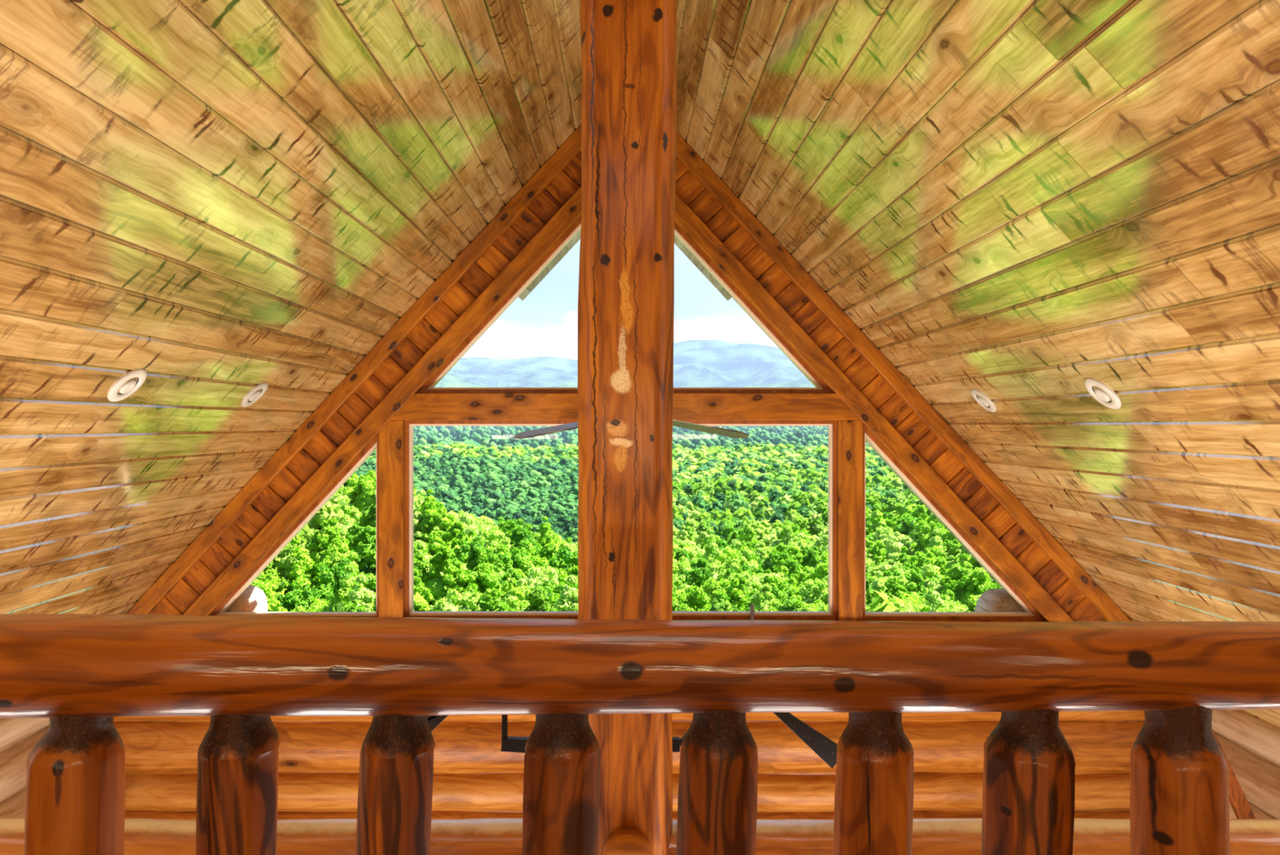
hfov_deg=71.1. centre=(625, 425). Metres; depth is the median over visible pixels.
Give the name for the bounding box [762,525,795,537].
broadleaf tree
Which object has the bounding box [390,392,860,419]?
trim
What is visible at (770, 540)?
broadleaf tree
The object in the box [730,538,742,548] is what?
broadleaf tree
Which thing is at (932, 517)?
broadleaf tree
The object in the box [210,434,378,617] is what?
window
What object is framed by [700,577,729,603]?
broadleaf tree
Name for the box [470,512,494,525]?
broadleaf tree
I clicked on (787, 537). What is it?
broadleaf tree
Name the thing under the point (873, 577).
broadleaf tree
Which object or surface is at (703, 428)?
ceiling fan
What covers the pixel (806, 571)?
broadleaf tree
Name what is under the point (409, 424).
window
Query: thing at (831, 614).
window
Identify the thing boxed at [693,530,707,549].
broadleaf tree
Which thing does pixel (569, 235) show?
window
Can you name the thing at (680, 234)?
window
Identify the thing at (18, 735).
wall
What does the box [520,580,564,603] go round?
broadleaf tree
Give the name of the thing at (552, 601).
broadleaf tree
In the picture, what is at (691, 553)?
broadleaf tree
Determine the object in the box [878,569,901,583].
broadleaf tree
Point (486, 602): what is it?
broadleaf tree
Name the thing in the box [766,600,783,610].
broadleaf tree
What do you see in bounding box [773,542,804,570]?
broadleaf tree
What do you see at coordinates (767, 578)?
broadleaf tree
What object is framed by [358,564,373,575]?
hillside
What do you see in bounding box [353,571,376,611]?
broadleaf tree
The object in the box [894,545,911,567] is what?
broadleaf tree
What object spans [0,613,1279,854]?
log railing
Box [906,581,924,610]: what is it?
broadleaf tree
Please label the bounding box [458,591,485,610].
broadleaf tree
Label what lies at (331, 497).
broadleaf tree
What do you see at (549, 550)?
broadleaf tree
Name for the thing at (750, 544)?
broadleaf tree
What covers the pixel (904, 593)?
broadleaf tree
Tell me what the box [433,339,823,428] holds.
mountains
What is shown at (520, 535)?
broadleaf tree
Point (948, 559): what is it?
broadleaf tree
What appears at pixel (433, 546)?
broadleaf tree
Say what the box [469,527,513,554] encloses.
broadleaf tree
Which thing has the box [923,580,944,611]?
broadleaf tree
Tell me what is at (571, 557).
broadleaf tree
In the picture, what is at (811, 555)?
broadleaf tree
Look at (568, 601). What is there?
broadleaf tree
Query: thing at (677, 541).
broadleaf tree
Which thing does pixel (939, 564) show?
broadleaf tree
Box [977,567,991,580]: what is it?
broadleaf tree
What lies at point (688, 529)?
broadleaf tree
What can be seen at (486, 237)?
trim
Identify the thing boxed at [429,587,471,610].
broadleaf tree
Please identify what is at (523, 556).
broadleaf tree
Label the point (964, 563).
broadleaf tree
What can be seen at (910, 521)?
broadleaf tree
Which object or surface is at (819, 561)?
broadleaf tree
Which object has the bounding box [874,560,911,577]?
broadleaf tree
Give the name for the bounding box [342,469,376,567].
broadleaf tree
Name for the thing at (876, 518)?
broadleaf tree
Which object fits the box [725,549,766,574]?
broadleaf tree
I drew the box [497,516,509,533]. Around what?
broadleaf tree
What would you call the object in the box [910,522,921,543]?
broadleaf tree
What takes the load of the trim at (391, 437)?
attached to the wall at (319, 756)
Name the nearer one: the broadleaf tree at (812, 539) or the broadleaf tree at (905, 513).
the broadleaf tree at (812, 539)
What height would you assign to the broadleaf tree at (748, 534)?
16.756 m
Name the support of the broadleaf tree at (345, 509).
on the hillside
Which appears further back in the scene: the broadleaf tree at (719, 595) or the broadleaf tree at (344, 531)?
the broadleaf tree at (344, 531)
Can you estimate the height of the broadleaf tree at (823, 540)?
11.984 m
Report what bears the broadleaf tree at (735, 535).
on the hillside
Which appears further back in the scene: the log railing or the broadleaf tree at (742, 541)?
the broadleaf tree at (742, 541)
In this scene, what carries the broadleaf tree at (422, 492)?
on the hillside
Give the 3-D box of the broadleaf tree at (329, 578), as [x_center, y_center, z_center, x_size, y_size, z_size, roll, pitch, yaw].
[-31.206,21.956,96.955,7.457,15.342,7.562,0,0,-34]
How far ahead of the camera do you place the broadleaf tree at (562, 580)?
103.00 m
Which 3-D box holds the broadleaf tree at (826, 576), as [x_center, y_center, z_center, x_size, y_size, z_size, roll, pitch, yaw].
[25.725,27.013,112.550,8.238,18.553,8.639,0,0,-45]
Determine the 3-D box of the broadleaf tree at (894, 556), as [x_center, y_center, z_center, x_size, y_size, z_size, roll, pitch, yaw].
[44.709,27.330,145.120,7.118,13.217,6.865,0,0,24]
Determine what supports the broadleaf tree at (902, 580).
on the hillside
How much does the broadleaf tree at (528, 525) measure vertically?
15.373 m
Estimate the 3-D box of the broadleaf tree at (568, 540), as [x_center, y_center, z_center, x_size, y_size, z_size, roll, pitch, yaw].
[-10.077,29.684,156.239,9.501,20.404,9.059,0,0,10]
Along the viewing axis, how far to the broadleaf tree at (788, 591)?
113.59 m
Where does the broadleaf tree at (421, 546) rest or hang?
on the hillside
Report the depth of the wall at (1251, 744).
5.79 m
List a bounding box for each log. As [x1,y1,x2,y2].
[224,584,267,611]
[973,588,1025,611]
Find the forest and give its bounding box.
[261,426,1002,611]
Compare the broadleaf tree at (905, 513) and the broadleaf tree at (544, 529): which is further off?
the broadleaf tree at (905, 513)
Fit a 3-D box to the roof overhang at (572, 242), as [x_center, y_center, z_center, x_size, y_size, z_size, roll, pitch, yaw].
[-0.462,-1.562,7.188,0.920,0.984,1.065,0,0,0]
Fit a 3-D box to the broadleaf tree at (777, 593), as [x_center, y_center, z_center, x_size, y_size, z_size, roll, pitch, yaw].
[17.616,27.246,110.383,7.212,14.838,7.314,0,0,14]
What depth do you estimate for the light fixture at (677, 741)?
4.10 m
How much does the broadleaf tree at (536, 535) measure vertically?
12.208 m
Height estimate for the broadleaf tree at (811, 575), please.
14.267 m
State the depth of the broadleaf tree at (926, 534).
155.87 m
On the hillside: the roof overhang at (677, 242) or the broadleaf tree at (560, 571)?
the broadleaf tree at (560, 571)
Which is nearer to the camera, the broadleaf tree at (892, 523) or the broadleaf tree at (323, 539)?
the broadleaf tree at (323, 539)
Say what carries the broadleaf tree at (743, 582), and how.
on the hillside
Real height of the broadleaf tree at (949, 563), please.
11.834 m
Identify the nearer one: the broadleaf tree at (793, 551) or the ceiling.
the ceiling
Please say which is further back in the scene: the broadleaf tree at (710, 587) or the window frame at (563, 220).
the broadleaf tree at (710, 587)
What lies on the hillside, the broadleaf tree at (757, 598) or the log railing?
the broadleaf tree at (757, 598)
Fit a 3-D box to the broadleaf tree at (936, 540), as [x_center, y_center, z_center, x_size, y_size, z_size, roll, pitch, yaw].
[51.934,26.002,150.318,8.119,17.438,7.742,0,0,-25]
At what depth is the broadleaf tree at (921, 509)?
168.95 m
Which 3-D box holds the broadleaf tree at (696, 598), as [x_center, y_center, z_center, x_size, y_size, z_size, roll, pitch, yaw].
[7.247,23.999,92.372,7.531,15.279,7.427,0,0,-7]
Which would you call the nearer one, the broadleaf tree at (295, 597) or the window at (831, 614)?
the window at (831, 614)
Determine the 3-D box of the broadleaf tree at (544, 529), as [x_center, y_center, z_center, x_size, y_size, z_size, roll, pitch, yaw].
[-11.754,19.913,130.987,6.243,13.409,5.953,0,0,-29]
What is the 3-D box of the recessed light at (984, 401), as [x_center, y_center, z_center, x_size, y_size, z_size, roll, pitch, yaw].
[2.178,-0.151,5.445,0.136,0.145,0.192,0,0,0]
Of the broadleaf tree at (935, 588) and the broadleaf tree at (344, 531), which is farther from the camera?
the broadleaf tree at (935, 588)
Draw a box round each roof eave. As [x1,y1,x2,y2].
[249,451,373,584]
[732,297,1004,588]
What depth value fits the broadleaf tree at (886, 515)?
183.08 m
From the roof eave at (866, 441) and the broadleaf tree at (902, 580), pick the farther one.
the broadleaf tree at (902, 580)
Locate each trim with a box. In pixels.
[125,124,581,613]
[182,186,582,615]
[378,419,404,617]
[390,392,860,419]
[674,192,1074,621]
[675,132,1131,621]
[796,619,1046,622]
[836,419,862,620]
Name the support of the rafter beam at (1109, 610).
attached to the wall at (319, 756)
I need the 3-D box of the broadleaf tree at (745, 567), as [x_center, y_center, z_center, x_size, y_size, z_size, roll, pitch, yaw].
[16.675,27.679,129.865,7.364,15.151,7.468,0,0,-28]
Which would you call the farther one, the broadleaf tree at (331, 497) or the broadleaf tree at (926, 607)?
the broadleaf tree at (331, 497)
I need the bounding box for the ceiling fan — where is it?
[513,419,748,438]
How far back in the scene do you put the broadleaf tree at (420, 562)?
98.33 m
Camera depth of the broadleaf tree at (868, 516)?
173.97 m
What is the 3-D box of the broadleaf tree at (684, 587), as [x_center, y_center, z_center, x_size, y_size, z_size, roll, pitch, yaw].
[6.788,24.533,102.641,6.660,15.000,6.984,0,0,-28]
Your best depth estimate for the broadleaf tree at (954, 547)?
149.28 m
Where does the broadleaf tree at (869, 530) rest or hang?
on the hillside
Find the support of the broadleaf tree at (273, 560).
on the hillside
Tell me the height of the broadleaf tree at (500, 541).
16.114 m
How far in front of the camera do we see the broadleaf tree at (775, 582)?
120.83 m
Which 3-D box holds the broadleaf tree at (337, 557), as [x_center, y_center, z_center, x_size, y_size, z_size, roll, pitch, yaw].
[-31.914,19.199,100.997,5.068,10.426,5.139,0,0,-26]
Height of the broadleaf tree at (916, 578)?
12.256 m
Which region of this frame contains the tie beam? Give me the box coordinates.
[0,817,1279,854]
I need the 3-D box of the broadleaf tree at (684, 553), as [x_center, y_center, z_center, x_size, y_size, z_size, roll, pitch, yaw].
[7.740,22.389,122.669,5.850,12.564,5.578,0,0,2]
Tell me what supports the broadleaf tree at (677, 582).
on the hillside
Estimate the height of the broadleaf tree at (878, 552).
13.215 m
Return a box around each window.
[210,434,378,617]
[404,419,577,618]
[417,217,581,392]
[671,419,836,619]
[673,222,832,392]
[862,425,1044,619]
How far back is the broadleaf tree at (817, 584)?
110.31 m
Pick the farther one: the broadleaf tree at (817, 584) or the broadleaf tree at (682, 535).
the broadleaf tree at (682, 535)
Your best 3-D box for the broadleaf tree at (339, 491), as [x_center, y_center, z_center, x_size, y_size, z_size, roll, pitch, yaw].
[-42.230,15.852,131.790,7.046,13.564,7.305,0,0,14]
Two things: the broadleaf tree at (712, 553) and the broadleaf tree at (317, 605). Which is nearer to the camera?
the broadleaf tree at (317, 605)
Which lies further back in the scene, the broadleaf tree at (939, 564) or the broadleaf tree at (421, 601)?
the broadleaf tree at (939, 564)
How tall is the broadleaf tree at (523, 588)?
11.853 m
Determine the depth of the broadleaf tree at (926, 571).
127.28 m
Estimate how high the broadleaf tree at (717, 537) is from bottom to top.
13.081 m
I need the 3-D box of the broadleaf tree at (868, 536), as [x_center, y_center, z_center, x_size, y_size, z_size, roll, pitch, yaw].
[43.154,26.324,162.194,7.572,13.270,7.719,0,0,21]
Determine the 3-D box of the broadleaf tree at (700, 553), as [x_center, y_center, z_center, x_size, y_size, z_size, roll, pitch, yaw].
[11.311,27.003,138.015,9.768,16.791,9.581,0,0,1]
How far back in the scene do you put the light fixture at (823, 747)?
4.11 m
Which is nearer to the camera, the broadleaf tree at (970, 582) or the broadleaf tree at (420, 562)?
the broadleaf tree at (420, 562)
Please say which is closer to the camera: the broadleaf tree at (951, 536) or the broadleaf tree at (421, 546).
the broadleaf tree at (421, 546)
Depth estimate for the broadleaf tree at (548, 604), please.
91.44 m
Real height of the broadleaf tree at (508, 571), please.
11.511 m
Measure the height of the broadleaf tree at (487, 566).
17.638 m
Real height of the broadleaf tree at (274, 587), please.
13.009 m
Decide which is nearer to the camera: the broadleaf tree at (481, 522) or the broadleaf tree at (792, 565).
the broadleaf tree at (481, 522)
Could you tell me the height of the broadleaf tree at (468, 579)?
16.003 m
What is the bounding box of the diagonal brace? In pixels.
[1212,728,1256,818]
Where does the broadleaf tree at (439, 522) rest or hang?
on the hillside
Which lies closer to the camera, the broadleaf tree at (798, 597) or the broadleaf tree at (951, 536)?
the broadleaf tree at (798, 597)
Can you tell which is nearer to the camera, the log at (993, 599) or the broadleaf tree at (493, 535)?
the log at (993, 599)
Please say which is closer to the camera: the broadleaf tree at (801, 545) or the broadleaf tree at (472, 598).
the broadleaf tree at (472, 598)
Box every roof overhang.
[518,229,581,300]
[674,234,732,301]
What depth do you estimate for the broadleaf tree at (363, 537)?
104.63 m
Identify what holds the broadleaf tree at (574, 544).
on the hillside
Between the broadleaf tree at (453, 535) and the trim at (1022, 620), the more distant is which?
the broadleaf tree at (453, 535)
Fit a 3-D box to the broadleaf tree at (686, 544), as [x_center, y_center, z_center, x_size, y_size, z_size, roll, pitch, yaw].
[9.300,26.809,148.112,8.763,14.667,8.937,0,0,-43]
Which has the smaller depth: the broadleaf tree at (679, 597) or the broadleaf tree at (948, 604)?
the broadleaf tree at (679, 597)
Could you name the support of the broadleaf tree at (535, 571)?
on the hillside
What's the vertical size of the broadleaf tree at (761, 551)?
12.177 m
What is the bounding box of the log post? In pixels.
[577,0,677,854]
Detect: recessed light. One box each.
[107,368,146,401]
[241,382,268,406]
[970,388,995,412]
[1084,377,1120,408]
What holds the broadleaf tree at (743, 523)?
on the hillside
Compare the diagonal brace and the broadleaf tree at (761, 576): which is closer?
the diagonal brace
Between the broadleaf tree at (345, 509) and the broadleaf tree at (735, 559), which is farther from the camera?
the broadleaf tree at (735, 559)
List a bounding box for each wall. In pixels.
[0,717,49,817]
[113,209,1145,818]
[149,149,1102,621]
[1211,709,1279,818]
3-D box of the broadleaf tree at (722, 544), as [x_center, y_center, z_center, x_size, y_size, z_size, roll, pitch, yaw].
[15.919,28.383,158.445,9.664,16.936,9.852,0,0,-8]
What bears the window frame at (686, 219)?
attached to the wall at (319, 756)
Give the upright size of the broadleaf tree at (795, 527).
17.242 m
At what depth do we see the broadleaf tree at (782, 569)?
133.29 m
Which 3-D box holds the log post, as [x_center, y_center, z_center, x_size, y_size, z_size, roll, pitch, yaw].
[0.007,1.100,3.735,0.423,6.700,0.545,0,0,0]
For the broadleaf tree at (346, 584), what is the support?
on the hillside
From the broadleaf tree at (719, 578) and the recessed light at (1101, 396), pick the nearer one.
the recessed light at (1101, 396)
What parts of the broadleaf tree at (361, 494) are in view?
crown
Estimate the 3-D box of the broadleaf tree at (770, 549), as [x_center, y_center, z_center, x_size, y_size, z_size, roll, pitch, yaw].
[24.971,28.760,154.366,9.220,16.158,9.399,0,0,-16]
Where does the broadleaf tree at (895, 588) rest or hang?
on the hillside
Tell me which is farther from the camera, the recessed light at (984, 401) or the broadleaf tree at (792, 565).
the broadleaf tree at (792, 565)
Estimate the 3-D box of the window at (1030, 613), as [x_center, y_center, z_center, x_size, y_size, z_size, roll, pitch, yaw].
[2.386,0.687,6.550,1.373,1.476,0.100,0,0,0]
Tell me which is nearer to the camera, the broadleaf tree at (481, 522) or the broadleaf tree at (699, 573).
the broadleaf tree at (699, 573)
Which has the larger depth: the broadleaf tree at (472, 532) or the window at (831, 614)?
the broadleaf tree at (472, 532)
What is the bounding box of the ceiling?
[0,0,1279,728]
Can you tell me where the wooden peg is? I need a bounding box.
[750,603,754,619]
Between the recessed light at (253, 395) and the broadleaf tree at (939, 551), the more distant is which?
the broadleaf tree at (939, 551)
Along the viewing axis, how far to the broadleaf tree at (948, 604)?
115.89 m
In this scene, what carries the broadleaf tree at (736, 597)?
on the hillside
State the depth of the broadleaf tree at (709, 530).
159.22 m
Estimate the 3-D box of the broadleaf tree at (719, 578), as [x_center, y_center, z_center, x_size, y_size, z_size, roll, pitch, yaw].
[13.263,26.783,119.223,8.094,13.283,7.936,0,0,-10]
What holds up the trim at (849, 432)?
attached to the wall at (319, 756)
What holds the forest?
on the hillside
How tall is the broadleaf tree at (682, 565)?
13.154 m
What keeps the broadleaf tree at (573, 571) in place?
on the hillside
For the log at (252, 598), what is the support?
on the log
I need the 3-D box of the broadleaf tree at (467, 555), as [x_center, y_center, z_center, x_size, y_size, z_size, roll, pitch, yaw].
[-18.991,19.601,111.459,5.723,11.774,5.803,0,0,-23]
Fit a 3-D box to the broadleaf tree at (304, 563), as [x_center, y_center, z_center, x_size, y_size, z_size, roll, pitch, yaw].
[-34.703,20.930,95.493,8.321,18.740,8.726,0,0,-35]
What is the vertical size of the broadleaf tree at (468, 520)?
15.186 m
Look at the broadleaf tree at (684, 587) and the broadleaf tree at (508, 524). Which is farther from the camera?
the broadleaf tree at (508, 524)
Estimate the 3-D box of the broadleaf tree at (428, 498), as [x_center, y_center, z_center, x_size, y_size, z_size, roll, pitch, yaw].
[-26.945,15.197,123.846,5.996,12.877,5.717,0,0,-38]
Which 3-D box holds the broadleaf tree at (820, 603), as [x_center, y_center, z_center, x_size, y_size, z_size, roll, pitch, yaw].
[22.439,27.847,103.845,9.306,15.272,9.125,0,0,31]
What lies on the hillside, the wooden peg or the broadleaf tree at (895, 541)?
the broadleaf tree at (895, 541)
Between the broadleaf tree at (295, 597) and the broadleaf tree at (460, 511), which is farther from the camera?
the broadleaf tree at (460, 511)
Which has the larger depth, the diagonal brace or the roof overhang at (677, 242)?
the roof overhang at (677, 242)
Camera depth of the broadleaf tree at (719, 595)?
87.95 m
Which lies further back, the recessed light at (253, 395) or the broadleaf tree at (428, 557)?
the broadleaf tree at (428, 557)
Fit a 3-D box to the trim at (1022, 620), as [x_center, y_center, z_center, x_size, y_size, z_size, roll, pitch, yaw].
[0.000,1.449,6.520,6.194,0.074,0.240,0,0,0]
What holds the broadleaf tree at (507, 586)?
on the hillside
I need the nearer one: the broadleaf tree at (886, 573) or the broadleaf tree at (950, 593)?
the broadleaf tree at (950, 593)
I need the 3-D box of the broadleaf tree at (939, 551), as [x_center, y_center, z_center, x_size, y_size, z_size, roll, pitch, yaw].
[51.169,26.233,148.847,6.849,12.718,6.606,0,0,24]
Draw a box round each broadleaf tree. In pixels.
[250,577,279,609]
[253,572,288,611]
[271,541,290,568]
[275,584,333,610]
[283,534,319,606]
[289,596,334,611]
[304,517,350,578]
[311,557,357,594]
[320,493,362,536]
[320,520,359,569]
[320,564,364,611]
[328,493,355,522]
[328,550,359,573]
[336,486,343,493]
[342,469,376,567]
[343,573,376,611]
[345,522,376,572]
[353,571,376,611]
[413,496,423,511]
[413,500,455,542]
[413,530,429,572]
[413,543,427,584]
[413,567,433,610]
[414,551,468,604]
[417,488,426,495]
[417,488,436,531]
[422,544,467,605]
[424,529,449,564]
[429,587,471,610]
[439,520,472,573]
[442,511,479,541]
[444,569,501,606]
[447,509,476,522]
[455,535,495,572]
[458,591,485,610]
[459,525,476,537]
[463,515,498,532]
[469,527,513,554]
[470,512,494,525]
[473,552,506,595]
[475,587,514,610]
[476,552,525,591]
[478,527,513,545]
[493,539,548,577]
[493,576,529,610]
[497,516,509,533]
[497,518,523,538]
[509,522,542,549]
[510,517,540,566]
[515,565,568,595]
[515,584,531,597]
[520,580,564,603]
[527,600,553,608]
[533,532,542,540]
[534,515,564,560]
[536,564,567,579]
[540,533,561,559]
[545,546,577,579]
[546,592,560,610]
[551,573,577,610]
[555,533,575,552]
[556,572,577,589]
[564,537,572,542]
[564,564,577,587]
[569,542,577,550]
[672,543,700,562]
[672,555,697,585]
[672,578,685,593]
[672,584,710,610]
[672,594,688,607]
[673,543,692,572]
[675,524,689,543]
[675,537,700,547]
[675,574,690,593]
[677,542,694,549]
[681,557,713,587]
[684,520,696,545]
[689,545,717,560]
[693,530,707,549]
[700,534,720,542]
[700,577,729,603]
[701,538,727,551]
[702,527,718,548]
[702,533,729,581]
[708,591,740,610]
[715,576,751,595]
[717,545,763,576]
[724,564,761,590]
[724,568,756,608]
[724,576,749,610]
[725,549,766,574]
[726,528,743,545]
[728,570,760,596]
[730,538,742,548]
[734,519,757,550]
[736,540,745,550]
[737,515,751,534]
[744,540,764,551]
[746,583,776,610]
[747,586,785,604]
[750,571,786,586]
[752,542,772,573]
[759,533,781,546]
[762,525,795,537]
[762,568,781,591]
[762,576,805,591]
[763,545,776,556]
[764,551,800,578]
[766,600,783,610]
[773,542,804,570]
[775,559,788,579]
[777,523,811,539]
[780,521,797,545]
[780,586,801,601]
[787,536,824,547]
[788,594,808,608]
[790,539,814,550]
[795,531,818,540]
[795,565,817,586]
[799,546,826,571]
[799,577,827,603]
[800,598,827,610]
[802,562,825,582]
[809,550,827,568]
[811,552,827,594]
[813,529,827,551]
[815,570,827,595]
[865,506,875,526]
[865,525,881,539]
[865,537,886,567]
[866,502,885,536]
[866,534,874,541]
[868,574,894,599]
[869,569,894,602]
[871,526,901,563]
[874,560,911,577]
[875,576,907,603]
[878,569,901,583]
[880,530,915,564]
[881,511,894,520]
[882,515,912,532]
[882,573,911,589]
[884,551,910,570]
[888,596,931,611]
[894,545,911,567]
[895,515,922,538]
[895,591,924,611]
[901,511,907,518]
[901,564,930,580]
[903,566,927,600]
[905,504,933,524]
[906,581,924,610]
[908,551,947,577]
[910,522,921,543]
[911,518,949,553]
[917,544,949,563]
[920,564,945,592]
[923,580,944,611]
[925,586,937,591]
[927,528,944,557]
[928,512,947,529]
[937,593,968,611]
[938,561,993,607]
[939,582,954,602]
[941,555,957,588]
[942,538,964,556]
[945,555,960,561]
[946,531,955,548]
[955,552,973,586]
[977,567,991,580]
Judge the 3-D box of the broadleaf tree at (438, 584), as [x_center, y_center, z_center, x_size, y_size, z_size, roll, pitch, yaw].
[-19.837,20.189,99.617,6.763,13.932,6.807,0,0,-21]
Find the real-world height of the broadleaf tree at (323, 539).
13.742 m
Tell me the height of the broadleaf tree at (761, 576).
15.383 m
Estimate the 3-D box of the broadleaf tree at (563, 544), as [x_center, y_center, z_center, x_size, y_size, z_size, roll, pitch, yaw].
[-10.768,22.987,136.069,6.368,12.920,6.280,0,0,36]
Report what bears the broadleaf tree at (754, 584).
on the hillside
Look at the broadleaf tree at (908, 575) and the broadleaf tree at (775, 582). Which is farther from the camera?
the broadleaf tree at (908, 575)
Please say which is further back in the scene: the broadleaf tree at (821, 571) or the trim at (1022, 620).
the broadleaf tree at (821, 571)
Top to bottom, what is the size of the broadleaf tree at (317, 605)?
11.501 m
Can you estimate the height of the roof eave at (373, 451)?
3.596 m
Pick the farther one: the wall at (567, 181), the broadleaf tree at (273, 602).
the broadleaf tree at (273, 602)
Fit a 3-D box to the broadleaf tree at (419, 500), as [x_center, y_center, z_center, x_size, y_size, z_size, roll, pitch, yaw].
[-30.421,17.365,126.773,7.864,14.603,7.585,0,0,26]
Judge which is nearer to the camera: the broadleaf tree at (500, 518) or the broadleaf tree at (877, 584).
the broadleaf tree at (877, 584)
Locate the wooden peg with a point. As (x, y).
(752, 606)
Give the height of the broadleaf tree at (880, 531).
15.549 m
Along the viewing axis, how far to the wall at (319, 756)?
6.44 m
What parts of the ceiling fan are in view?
blade, blade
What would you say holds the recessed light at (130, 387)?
in the ceiling
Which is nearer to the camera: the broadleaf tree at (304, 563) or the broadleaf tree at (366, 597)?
the broadleaf tree at (366, 597)
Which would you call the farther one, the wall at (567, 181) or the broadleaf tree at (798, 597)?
the broadleaf tree at (798, 597)
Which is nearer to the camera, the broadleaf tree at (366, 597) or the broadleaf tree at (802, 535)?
the broadleaf tree at (366, 597)

